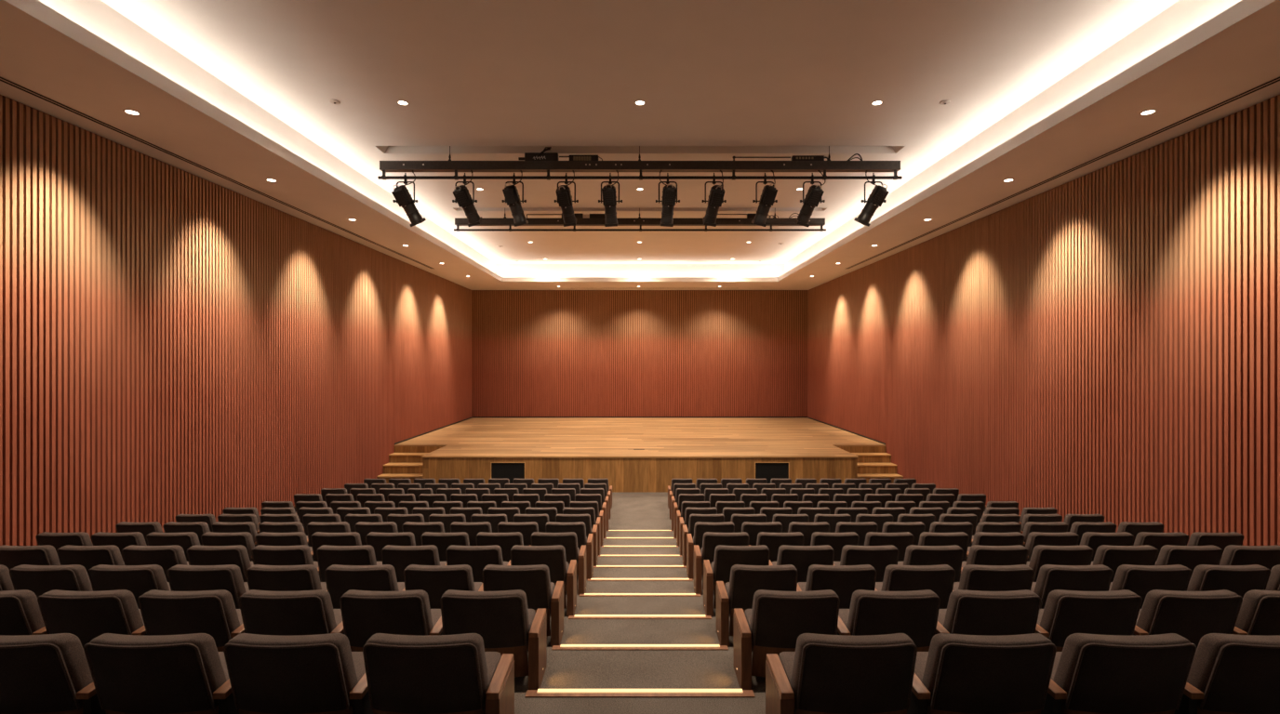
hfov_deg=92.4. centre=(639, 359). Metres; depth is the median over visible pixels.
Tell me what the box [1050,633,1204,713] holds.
seat
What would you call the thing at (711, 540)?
seat
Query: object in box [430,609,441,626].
seat cushion
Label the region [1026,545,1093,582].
seat
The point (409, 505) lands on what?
seat
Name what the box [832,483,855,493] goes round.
seat
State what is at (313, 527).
seat
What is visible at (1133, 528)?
seat
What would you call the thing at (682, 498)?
seat
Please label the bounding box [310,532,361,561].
seat
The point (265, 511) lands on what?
seat
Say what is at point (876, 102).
recessed light
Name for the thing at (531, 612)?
seat cushion
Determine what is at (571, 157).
pack
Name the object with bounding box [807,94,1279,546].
wall
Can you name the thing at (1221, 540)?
seat
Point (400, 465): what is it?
steps
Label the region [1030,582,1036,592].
seat cushion
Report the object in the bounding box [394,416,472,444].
baseboard
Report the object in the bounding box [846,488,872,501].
seat
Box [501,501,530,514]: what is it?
seat
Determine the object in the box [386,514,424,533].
seat
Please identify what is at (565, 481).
seat
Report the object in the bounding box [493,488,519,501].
seat
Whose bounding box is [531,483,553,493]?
seat
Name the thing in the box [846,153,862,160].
cable loop
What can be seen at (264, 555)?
seat
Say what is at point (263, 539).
seat
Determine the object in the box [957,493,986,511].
seat
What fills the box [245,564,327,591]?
seat
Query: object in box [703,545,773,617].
seat
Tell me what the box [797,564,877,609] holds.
seat
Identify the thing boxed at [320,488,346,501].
seat
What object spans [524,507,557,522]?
seat
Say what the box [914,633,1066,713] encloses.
seat
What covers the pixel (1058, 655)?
seat cushion
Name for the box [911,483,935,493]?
seat
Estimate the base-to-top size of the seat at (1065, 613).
0.587 m
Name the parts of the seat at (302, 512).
backrest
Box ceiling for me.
[0,0,1279,290]
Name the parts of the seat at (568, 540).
panel, backrest, panel, armrest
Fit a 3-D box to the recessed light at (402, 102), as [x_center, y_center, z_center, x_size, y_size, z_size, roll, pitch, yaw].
[-3.428,-3.716,8.873,0.170,0.008,0.170,0,0,0]
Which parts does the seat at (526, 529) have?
backrest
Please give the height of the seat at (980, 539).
0.694 m
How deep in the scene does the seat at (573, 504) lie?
10.24 m
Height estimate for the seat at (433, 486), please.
0.775 m
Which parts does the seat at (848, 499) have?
backrest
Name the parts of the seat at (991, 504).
backrest, panel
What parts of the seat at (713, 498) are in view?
backrest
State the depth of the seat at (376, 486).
13.10 m
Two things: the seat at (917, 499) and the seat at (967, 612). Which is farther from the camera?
the seat at (917, 499)
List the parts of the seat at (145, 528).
panel, backrest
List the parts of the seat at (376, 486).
backrest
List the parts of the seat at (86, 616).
armrest, panel, backrest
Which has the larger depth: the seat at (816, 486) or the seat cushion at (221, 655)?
the seat at (816, 486)
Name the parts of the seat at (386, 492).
backrest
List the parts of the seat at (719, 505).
backrest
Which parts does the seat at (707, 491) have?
backrest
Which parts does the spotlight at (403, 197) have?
filter frame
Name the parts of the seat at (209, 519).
backrest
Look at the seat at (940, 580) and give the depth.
4.44 m
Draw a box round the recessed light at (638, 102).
[634,100,645,105]
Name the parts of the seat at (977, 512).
backrest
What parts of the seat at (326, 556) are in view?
backrest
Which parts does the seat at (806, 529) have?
backrest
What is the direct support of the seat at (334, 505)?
on the floor
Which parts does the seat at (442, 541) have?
backrest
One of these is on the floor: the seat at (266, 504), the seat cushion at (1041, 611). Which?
the seat at (266, 504)
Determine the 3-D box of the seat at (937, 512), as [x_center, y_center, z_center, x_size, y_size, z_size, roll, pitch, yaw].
[4.380,2.621,9.499,0.562,0.764,0.578,0,0,0]
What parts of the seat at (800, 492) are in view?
backrest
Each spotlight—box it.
[391,170,426,226]
[452,170,482,226]
[501,170,528,226]
[554,170,578,226]
[598,170,622,226]
[655,170,679,226]
[701,170,726,226]
[751,170,777,226]
[794,170,825,226]
[853,170,889,226]
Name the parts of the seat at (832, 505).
backrest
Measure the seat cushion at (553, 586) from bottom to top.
0.140 m
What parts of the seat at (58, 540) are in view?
panel, backrest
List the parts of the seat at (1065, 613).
backrest, panel, armrest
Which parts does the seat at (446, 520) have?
backrest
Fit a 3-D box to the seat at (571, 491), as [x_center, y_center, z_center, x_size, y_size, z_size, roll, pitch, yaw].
[-1.553,2.988,12.390,0.562,0.871,0.578,0,0,0]
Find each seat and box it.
[0,545,60,570]
[0,564,14,591]
[0,589,45,636]
[0,633,93,713]
[9,564,93,598]
[31,589,144,648]
[35,532,93,551]
[56,545,124,580]
[75,633,229,713]
[87,564,171,609]
[90,532,146,560]
[115,521,162,546]
[121,545,189,582]
[131,589,242,652]
[146,532,199,561]
[162,521,210,546]
[166,564,249,609]
[174,514,216,533]
[186,545,253,582]
[200,532,254,561]
[211,521,257,546]
[213,633,365,713]
[217,514,259,532]
[222,507,260,522]
[230,589,342,638]
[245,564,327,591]
[251,532,312,558]
[251,545,318,567]
[254,521,307,545]
[256,514,303,534]
[258,507,299,525]
[259,501,296,517]
[293,493,322,511]
[295,501,327,519]
[298,507,333,526]
[302,514,341,535]
[306,521,350,546]
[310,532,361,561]
[316,545,382,582]
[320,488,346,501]
[324,493,354,507]
[324,564,404,609]
[330,501,360,514]
[330,589,441,652]
[335,507,370,522]
[344,483,368,493]
[344,514,383,533]
[349,488,375,501]
[349,633,514,713]
[354,521,398,546]
[356,493,385,507]
[363,479,386,488]
[363,501,395,514]
[365,532,415,561]
[370,483,395,493]
[373,507,408,522]
[378,488,404,501]
[380,545,446,582]
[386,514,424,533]
[387,493,415,507]
[388,479,411,488]
[397,483,421,493]
[398,501,428,514]
[401,521,444,546]
[402,564,482,609]
[407,488,433,501]
[412,507,445,522]
[413,479,435,488]
[418,493,446,507]
[420,532,469,561]
[424,483,447,493]
[428,514,466,533]
[429,589,546,690]
[432,501,463,514]
[436,488,461,501]
[438,479,460,488]
[445,545,508,583]
[449,507,482,522]
[449,521,492,546]
[450,493,478,507]
[451,483,474,493]
[463,479,484,488]
[465,488,490,501]
[466,501,496,514]
[470,514,507,533]
[475,532,523,562]
[477,483,500,493]
[478,564,563,647]
[480,493,508,507]
[487,507,519,522]
[488,479,509,488]
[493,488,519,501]
[497,521,538,546]
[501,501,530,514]
[504,483,527,493]
[506,545,576,617]
[512,479,534,488]
[512,493,539,507]
[512,514,548,533]
[522,488,546,501]
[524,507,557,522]
[530,532,586,595]
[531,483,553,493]
[534,501,564,514]
[537,479,559,488]
[544,493,571,507]
[545,521,593,580]
[551,488,575,501]
[555,514,597,566]
[557,483,580,494]
[562,479,584,489]
[562,507,600,556]
[569,501,603,546]
[574,493,606,538]
[580,488,608,531]
[584,483,610,519]
[586,479,612,508]
[667,479,692,508]
[669,483,695,519]
[671,488,699,531]
[673,493,705,538]
[676,501,710,546]
[679,507,717,556]
[682,514,724,566]
[686,521,734,580]
[693,532,749,595]
[695,479,717,489]
[699,483,722,494]
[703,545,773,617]
[704,488,728,501]
[708,493,735,507]
[715,501,745,514]
[716,564,801,647]
[720,479,742,488]
[722,507,755,522]
[726,483,748,493]
[731,514,767,533]
[733,488,757,501]
[733,589,850,690]
[740,493,767,507]
[741,521,782,546]
[745,479,767,488]
[749,501,778,514]
[752,483,775,493]
[756,532,804,562]
[760,488,786,501]
[760,507,792,522]
[765,633,930,713]
[770,479,791,488]
[771,493,799,507]
[771,545,834,583]
[772,514,809,533]
[779,483,802,493]
[783,501,813,514]
[787,521,830,546]
[789,488,814,501]
[795,479,816,488]
[797,507,830,522]
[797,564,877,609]
[801,493,829,507]
[805,483,828,493]
[810,532,859,561]
[813,514,851,533]
[816,501,847,514]
[818,488,843,501]
[819,479,841,488]
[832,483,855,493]
[833,493,861,507]
[833,545,899,582]
[834,507,867,522]
[835,521,878,546]
[838,589,949,652]
[844,479,866,488]
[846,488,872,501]
[851,501,881,514]
[855,514,893,533]
[858,483,882,493]
[864,493,892,507]
[864,532,914,561]
[868,479,891,488]
[871,507,906,522]
[875,488,901,501]
[875,564,955,609]
[881,521,925,546]
[884,483,909,493]
[884,501,916,514]
[893,479,916,488]
[894,493,923,507]
[896,514,935,533]
[897,545,963,582]
[904,488,930,501]
[909,507,944,522]
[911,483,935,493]
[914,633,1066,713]
[918,532,969,561]
[919,501,949,514]
[925,493,955,507]
[929,521,973,546]
[933,488,959,501]
[937,589,1049,638]
[938,514,977,535]
[946,507,981,526]
[952,501,984,519]
[952,564,1034,591]
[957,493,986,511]
[961,545,1034,575]
[967,532,1028,558]
[972,521,1025,545]
[976,514,1023,534]
[980,507,1021,525]
[983,501,1020,517]
[1019,507,1057,522]
[1020,514,1062,532]
[1022,521,1068,546]
[1025,532,1079,561]
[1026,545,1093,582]
[1030,564,1113,609]
[1036,589,1148,652]
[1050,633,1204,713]
[1063,514,1105,533]
[1069,521,1117,546]
[1080,532,1133,561]
[1090,545,1158,582]
[1108,564,1192,609]
[1117,521,1164,546]
[1133,532,1189,560]
[1135,589,1248,648]
[1155,545,1223,580]
[1186,532,1244,551]
[1186,564,1270,598]
[1186,633,1279,713]
[1219,545,1279,570]
[1234,589,1279,636]
[1265,564,1279,591]
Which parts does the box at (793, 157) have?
rail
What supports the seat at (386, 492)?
on the floor
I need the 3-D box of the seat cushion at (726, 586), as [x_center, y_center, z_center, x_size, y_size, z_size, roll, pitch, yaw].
[0.906,1.859,4.759,0.474,0.140,0.420,0,0,0]
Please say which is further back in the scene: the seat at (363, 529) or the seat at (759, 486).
the seat at (759, 486)
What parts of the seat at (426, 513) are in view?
backrest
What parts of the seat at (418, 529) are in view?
backrest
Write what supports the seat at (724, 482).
on the floor
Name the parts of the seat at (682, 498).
panel, backrest, panel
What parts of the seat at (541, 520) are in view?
backrest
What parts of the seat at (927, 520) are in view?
backrest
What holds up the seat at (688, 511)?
on the floor
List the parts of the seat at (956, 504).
backrest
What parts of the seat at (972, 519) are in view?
backrest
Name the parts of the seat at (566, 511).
panel, backrest, armrest, panel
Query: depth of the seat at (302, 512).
9.24 m
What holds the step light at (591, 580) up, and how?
on the floor
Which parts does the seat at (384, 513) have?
backrest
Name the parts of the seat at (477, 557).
backrest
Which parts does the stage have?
vent panel, panel frame, panel, edge trim, vent panel, panel frame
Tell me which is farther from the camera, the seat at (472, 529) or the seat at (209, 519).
the seat at (209, 519)
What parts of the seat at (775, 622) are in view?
panel, armrest, backrest, panel, armrest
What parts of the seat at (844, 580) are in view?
backrest, panel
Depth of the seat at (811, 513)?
9.24 m
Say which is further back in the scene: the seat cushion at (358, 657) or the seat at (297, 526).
the seat at (297, 526)
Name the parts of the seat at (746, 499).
backrest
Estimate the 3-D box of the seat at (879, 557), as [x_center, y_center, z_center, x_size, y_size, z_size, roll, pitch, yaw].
[2.077,1.977,5.644,0.562,0.653,0.578,0,0,0]
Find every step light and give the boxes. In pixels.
[525,689,754,697]
[551,644,728,650]
[568,614,711,619]
[579,593,700,597]
[586,578,693,581]
[593,565,686,568]
[598,555,681,557]
[601,546,678,547]
[604,537,675,539]
[607,530,672,532]
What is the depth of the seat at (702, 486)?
13.10 m
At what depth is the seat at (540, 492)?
12.14 m
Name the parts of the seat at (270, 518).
panel, backrest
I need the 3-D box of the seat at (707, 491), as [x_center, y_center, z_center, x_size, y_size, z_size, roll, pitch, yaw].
[1.553,2.988,12.390,0.562,0.871,0.578,0,0,0]
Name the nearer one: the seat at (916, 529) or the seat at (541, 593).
the seat at (541, 593)
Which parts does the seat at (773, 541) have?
backrest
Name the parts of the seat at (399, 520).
backrest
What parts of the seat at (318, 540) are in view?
backrest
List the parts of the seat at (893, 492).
backrest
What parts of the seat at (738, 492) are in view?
backrest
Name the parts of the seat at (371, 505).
backrest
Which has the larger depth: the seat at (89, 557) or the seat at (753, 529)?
the seat at (753, 529)
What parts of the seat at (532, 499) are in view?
backrest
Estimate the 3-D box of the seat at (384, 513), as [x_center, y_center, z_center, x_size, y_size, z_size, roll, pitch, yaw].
[-3.810,2.621,9.499,0.562,0.764,0.578,0,0,0]
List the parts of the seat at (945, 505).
backrest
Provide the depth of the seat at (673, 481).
14.08 m
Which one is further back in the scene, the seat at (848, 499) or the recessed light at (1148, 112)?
the seat at (848, 499)
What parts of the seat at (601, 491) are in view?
panel, backrest, panel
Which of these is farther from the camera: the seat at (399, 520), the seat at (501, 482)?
the seat at (501, 482)
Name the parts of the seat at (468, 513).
backrest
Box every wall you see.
[0,94,472,546]
[472,290,807,416]
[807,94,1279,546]
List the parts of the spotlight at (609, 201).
filter frame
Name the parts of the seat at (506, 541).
backrest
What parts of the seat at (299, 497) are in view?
panel, backrest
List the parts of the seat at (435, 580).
panel, backrest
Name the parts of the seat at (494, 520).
backrest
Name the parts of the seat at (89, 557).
panel, backrest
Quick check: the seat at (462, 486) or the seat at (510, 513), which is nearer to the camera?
the seat at (510, 513)
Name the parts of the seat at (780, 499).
backrest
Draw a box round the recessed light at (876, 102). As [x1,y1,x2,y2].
[870,100,883,105]
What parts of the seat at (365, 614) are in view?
armrest, panel, backrest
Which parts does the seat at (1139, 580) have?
backrest, panel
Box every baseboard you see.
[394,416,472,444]
[472,416,807,417]
[807,416,885,444]
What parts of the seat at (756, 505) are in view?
backrest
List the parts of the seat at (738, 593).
armrest, panel, backrest, panel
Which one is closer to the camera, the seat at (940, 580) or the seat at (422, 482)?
the seat at (940, 580)
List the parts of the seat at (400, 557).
panel, backrest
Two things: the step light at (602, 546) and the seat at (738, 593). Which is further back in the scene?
the step light at (602, 546)
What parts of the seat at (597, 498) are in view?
backrest, panel, panel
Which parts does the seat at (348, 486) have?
backrest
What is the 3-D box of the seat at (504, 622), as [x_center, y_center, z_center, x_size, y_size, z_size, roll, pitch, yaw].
[-0.894,1.618,3.716,0.629,0.587,0.578,0,0,0]
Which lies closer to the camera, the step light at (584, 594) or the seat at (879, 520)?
the step light at (584, 594)
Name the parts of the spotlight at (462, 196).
filter frame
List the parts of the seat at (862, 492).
backrest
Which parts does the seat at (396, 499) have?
backrest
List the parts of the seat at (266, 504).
panel, backrest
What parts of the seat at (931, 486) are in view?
backrest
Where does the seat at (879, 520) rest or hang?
on the floor
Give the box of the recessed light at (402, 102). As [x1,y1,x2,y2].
[396,100,409,105]
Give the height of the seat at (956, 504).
0.783 m
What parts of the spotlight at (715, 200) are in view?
filter frame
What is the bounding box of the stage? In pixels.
[394,417,885,493]
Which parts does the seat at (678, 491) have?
panel, backrest, panel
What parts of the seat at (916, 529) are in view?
backrest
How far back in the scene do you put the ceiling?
8.28 m
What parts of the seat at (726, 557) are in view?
armrest, panel, backrest, panel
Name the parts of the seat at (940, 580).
backrest, panel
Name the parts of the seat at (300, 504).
backrest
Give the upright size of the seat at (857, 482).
0.690 m
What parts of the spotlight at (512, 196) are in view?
filter frame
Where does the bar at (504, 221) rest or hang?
hanging from the ceiling
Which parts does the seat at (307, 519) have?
backrest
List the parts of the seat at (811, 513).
backrest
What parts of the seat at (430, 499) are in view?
backrest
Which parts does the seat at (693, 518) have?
panel, armrest, backrest, panel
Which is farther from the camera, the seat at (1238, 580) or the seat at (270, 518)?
the seat at (270, 518)
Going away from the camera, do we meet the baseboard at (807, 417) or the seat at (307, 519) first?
the seat at (307, 519)
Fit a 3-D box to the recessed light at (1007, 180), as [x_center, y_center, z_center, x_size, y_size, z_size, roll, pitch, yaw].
[6.130,-2.989,10.210,0.170,0.008,0.170,0,0,0]
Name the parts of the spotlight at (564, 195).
filter frame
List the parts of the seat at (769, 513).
backrest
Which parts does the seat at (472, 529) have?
backrest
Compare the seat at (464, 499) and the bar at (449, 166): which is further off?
the seat at (464, 499)
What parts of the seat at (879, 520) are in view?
backrest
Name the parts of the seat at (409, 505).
backrest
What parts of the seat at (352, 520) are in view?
backrest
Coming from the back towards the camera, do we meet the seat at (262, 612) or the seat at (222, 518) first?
the seat at (222, 518)
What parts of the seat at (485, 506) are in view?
backrest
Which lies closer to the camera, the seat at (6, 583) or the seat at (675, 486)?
the seat at (6, 583)
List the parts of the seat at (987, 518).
backrest, panel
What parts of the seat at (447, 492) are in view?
backrest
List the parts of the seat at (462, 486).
backrest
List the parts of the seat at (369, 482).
backrest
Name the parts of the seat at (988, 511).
backrest, panel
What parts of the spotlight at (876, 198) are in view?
filter frame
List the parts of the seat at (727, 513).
backrest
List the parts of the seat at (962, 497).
backrest, panel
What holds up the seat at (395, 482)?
on the floor
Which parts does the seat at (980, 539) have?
backrest, panel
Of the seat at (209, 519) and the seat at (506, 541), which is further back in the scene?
the seat at (209, 519)
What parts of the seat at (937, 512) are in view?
backrest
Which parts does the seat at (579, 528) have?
panel, backrest, panel, armrest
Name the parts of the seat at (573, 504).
panel, backrest, panel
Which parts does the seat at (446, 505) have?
backrest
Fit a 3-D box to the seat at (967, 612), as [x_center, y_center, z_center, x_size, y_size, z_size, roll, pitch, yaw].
[2.068,1.618,3.716,0.562,0.587,0.578,0,0,0]
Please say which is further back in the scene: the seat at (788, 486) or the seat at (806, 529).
the seat at (788, 486)
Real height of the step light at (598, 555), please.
0.041 m
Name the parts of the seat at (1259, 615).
panel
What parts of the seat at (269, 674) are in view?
armrest, panel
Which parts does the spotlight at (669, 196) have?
filter frame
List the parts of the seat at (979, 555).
backrest, panel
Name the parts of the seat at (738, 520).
backrest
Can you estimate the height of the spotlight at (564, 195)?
0.992 m
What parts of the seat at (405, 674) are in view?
armrest, panel, backrest, panel, armrest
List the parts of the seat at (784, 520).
backrest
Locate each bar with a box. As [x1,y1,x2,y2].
[377,146,902,179]
[453,208,826,231]
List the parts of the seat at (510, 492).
backrest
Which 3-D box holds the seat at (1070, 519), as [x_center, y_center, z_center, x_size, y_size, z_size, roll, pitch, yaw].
[6.073,2.470,8.535,0.562,0.749,0.578,0,0,0]
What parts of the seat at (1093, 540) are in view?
backrest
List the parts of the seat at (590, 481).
panel, panel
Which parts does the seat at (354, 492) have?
backrest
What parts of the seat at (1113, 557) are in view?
backrest, panel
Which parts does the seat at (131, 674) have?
armrest, panel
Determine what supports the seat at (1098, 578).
on the floor
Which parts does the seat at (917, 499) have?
backrest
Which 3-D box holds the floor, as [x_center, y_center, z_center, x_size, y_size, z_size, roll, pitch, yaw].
[0.000,2.597,11.615,14.364,2.253,29.630,0,0,0]
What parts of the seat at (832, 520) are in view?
backrest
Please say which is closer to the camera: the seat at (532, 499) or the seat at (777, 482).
the seat at (532, 499)
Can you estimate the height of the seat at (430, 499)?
0.830 m
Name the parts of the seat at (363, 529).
backrest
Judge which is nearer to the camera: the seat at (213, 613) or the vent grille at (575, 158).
the seat at (213, 613)
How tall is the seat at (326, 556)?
0.653 m
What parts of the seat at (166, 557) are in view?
panel, backrest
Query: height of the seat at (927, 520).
0.749 m
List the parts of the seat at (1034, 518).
panel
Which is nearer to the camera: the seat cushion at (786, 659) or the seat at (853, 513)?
the seat cushion at (786, 659)
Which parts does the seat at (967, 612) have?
panel, armrest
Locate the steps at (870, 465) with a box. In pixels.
[851,453,903,483]
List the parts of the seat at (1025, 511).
panel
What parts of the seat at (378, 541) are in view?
backrest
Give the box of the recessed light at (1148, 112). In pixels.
[1138,108,1157,115]
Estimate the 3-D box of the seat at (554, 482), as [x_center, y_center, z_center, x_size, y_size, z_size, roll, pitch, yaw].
[-2.140,3.079,14.317,0.562,0.690,0.578,0,0,0]
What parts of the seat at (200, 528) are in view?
panel, backrest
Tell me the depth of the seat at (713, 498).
11.18 m
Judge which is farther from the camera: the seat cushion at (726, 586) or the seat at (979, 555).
the seat at (979, 555)
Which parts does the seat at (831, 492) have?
backrest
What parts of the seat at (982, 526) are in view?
backrest, panel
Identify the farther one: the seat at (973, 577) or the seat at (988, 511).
the seat at (988, 511)
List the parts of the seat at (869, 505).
backrest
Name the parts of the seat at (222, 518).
panel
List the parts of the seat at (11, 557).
panel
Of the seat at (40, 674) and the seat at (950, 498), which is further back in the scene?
the seat at (950, 498)
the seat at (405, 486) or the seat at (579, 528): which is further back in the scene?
the seat at (405, 486)
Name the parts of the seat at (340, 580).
panel, backrest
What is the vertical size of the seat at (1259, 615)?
0.587 m
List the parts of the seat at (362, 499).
backrest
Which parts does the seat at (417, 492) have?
backrest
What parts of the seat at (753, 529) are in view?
backrest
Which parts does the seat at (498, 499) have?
backrest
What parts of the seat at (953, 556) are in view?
backrest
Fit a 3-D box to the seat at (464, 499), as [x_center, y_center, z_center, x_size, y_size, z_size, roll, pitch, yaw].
[-3.257,2.871,11.426,0.562,0.830,0.578,0,0,0]
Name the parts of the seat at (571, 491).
backrest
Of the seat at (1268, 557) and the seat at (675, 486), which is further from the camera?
the seat at (675, 486)
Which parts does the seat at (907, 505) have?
backrest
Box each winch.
[518,146,559,160]
[526,213,589,218]
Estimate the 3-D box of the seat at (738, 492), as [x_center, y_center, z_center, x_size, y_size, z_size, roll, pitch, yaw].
[2.123,2.988,12.390,0.562,0.871,0.578,0,0,0]
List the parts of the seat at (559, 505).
backrest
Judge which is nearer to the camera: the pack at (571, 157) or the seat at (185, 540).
the seat at (185, 540)
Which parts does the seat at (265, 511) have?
panel, backrest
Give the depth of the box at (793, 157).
10.88 m
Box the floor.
[514,493,765,713]
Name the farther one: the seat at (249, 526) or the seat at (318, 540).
the seat at (249, 526)
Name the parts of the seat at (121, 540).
panel, backrest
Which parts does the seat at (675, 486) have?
panel, panel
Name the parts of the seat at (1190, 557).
backrest, panel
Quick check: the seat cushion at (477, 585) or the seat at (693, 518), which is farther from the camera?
the seat at (693, 518)
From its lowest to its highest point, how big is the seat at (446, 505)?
0.783 m
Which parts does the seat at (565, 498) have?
backrest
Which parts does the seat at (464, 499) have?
backrest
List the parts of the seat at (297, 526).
panel, backrest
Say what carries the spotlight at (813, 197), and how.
hanging from the bar at (449, 166)
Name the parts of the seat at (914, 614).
backrest, panel, armrest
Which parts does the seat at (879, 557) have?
backrest, panel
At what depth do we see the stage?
17.18 m
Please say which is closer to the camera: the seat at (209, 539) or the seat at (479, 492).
the seat at (209, 539)
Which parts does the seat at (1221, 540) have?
backrest, panel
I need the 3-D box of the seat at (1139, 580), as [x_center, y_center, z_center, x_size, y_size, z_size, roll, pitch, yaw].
[3.787,1.807,4.680,0.562,0.614,0.578,0,0,0]
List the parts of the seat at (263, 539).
panel, backrest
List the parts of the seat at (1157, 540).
backrest, panel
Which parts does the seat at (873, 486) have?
backrest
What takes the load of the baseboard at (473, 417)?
attached to the wall at (536, 353)
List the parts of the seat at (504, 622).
armrest, panel, backrest, armrest, panel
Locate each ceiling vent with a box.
[0,76,433,268]
[846,76,1279,268]
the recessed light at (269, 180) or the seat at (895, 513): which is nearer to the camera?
the seat at (895, 513)
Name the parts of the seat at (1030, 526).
panel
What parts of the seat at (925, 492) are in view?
backrest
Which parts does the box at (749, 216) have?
rail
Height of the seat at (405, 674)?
0.547 m
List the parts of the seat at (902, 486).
backrest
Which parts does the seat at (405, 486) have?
backrest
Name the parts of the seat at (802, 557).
backrest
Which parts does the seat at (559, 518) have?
panel, backrest, armrest, panel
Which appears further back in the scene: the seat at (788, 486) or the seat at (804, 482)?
the seat at (804, 482)
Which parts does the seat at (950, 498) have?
backrest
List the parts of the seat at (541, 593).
panel, backrest, panel, armrest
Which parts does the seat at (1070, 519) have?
backrest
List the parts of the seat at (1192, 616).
backrest, panel, armrest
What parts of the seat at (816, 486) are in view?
backrest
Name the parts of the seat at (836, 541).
backrest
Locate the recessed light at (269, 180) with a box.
[265,178,277,182]
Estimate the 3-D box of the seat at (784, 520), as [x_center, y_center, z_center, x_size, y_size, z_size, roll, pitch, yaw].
[2.083,2.470,8.535,0.562,0.749,0.578,0,0,0]
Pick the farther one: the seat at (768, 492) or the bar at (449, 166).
the seat at (768, 492)
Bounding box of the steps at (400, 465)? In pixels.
[376,453,428,483]
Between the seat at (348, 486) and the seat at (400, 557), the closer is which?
the seat at (400, 557)
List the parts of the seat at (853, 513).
backrest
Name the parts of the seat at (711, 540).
panel, armrest, backrest, panel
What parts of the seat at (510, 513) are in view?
backrest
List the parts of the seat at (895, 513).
backrest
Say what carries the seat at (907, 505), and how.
on the floor
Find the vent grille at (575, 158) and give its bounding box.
[573,156,590,160]
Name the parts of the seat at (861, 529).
backrest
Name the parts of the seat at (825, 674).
panel, armrest, backrest, panel, armrest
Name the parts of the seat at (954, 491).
backrest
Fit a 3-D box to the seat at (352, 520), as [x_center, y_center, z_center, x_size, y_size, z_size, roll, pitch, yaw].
[-3.793,2.470,8.535,0.562,0.749,0.578,0,0,0]
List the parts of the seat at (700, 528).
panel, armrest, backrest, panel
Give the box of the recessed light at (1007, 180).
[1002,178,1014,182]
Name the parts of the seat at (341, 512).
backrest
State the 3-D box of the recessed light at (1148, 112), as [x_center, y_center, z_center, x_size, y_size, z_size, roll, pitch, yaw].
[6.130,-2.989,7.410,0.170,0.008,0.170,0,0,0]
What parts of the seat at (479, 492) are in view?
backrest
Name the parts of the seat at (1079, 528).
backrest, panel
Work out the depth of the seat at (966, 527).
7.32 m
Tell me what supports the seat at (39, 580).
on the floor
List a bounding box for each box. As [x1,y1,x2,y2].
[718,213,778,218]
[732,155,828,160]
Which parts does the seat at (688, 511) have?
panel, armrest, backrest, panel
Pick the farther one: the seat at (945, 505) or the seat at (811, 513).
the seat at (945, 505)
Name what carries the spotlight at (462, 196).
hanging from the bar at (449, 166)
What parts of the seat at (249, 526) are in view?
panel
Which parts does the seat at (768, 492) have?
backrest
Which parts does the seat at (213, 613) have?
armrest, panel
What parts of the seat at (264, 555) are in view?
panel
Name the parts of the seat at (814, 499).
backrest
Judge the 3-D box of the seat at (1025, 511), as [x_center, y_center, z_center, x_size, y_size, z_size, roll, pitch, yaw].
[6.090,2.621,9.499,0.562,0.764,0.578,0,0,0]
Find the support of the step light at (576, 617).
on the floor
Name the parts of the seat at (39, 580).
panel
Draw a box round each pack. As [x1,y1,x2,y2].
[559,155,602,160]
[589,213,605,218]
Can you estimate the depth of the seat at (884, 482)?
14.06 m
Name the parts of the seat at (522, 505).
backrest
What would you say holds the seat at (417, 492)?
on the floor
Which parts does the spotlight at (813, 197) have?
filter frame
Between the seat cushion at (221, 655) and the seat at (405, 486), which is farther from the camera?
the seat at (405, 486)
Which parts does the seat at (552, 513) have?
backrest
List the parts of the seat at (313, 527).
backrest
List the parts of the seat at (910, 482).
backrest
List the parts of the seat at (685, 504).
panel, backrest, panel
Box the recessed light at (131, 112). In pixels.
[122,108,141,115]
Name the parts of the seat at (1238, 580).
panel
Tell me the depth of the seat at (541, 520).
8.29 m
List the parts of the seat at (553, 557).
panel, backrest, panel, armrest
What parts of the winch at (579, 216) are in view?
rail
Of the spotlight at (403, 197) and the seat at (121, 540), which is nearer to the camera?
the seat at (121, 540)
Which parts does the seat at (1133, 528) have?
backrest, panel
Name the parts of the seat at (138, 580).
panel, backrest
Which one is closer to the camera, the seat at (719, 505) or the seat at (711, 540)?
the seat at (711, 540)
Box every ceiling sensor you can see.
[329,99,340,104]
[939,99,950,105]
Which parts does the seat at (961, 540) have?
backrest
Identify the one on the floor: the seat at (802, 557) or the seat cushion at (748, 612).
the seat at (802, 557)
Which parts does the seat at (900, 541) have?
backrest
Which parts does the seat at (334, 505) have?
backrest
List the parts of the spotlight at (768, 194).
filter frame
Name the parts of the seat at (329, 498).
backrest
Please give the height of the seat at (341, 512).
0.764 m
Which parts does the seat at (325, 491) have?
backrest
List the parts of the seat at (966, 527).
backrest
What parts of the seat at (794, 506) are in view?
backrest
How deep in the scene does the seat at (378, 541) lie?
6.36 m
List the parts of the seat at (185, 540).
backrest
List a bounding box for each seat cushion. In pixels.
[217,652,229,706]
[236,609,242,625]
[243,582,249,592]
[320,582,327,590]
[333,609,342,626]
[350,652,365,713]
[397,582,404,591]
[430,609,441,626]
[473,582,482,591]
[484,652,501,707]
[526,609,535,652]
[549,582,555,613]
[724,582,730,613]
[744,609,753,652]
[778,652,795,707]
[797,582,806,591]
[838,609,849,626]
[875,582,882,591]
[914,652,929,713]
[937,609,946,626]
[952,582,959,590]
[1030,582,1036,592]
[1036,609,1043,625]
[1050,652,1062,706]
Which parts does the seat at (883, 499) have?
backrest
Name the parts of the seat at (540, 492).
backrest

